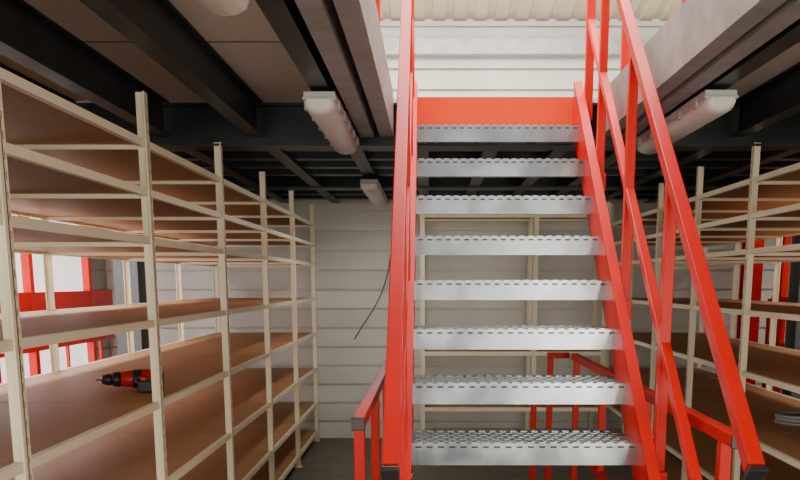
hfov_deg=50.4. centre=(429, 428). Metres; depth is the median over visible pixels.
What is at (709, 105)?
ceiling light
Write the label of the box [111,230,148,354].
steel column
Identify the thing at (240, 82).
platform
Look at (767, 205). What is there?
shelving unit
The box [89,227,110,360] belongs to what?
wall
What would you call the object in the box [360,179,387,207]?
ceiling light
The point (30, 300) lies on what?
storage rack
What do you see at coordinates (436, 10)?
ceiling
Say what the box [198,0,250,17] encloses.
ceiling light
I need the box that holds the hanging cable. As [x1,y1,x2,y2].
[354,252,390,339]
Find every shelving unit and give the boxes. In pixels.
[0,67,319,479]
[420,202,610,429]
[605,142,799,479]
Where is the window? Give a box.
[0,215,87,382]
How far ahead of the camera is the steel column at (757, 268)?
7.33 m
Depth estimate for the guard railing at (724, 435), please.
3.11 m
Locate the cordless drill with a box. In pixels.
[96,369,163,391]
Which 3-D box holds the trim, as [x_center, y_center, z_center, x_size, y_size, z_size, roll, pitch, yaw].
[0.225,-3.520,7.853,6.750,0.130,0.118,0,10,0]
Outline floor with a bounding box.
[284,438,632,479]
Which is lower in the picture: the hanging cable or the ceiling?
the hanging cable
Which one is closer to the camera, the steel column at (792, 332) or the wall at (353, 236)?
the steel column at (792, 332)
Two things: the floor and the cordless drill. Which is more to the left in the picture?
the cordless drill
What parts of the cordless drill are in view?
motor, handle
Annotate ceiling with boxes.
[380,0,681,20]
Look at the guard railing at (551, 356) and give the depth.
5.41 m
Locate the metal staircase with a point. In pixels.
(418, 119)
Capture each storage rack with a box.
[0,215,114,383]
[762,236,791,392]
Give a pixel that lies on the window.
(67, 271)
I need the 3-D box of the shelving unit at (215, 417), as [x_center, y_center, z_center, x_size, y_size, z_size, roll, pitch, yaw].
[-1.583,-0.388,4.667,0.995,2.268,7.230,0,10,0]
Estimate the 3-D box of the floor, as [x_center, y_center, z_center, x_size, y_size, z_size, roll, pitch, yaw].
[0.225,1.106,2.983,6.950,0.100,11.500,0,10,0]
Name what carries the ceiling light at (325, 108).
attached to the platform
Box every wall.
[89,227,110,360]
[103,21,791,437]
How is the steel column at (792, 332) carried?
on the floor
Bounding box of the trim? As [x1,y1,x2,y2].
[383,39,649,56]
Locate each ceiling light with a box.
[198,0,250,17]
[302,91,358,154]
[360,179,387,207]
[636,90,738,154]
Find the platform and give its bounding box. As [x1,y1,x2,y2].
[0,0,799,202]
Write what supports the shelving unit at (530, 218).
on the floor
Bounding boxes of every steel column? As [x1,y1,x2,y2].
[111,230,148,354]
[736,239,764,384]
[781,235,799,398]
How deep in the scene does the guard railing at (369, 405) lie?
3.30 m
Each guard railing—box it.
[351,360,385,479]
[529,352,569,479]
[570,353,736,479]
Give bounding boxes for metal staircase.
[380,0,768,479]

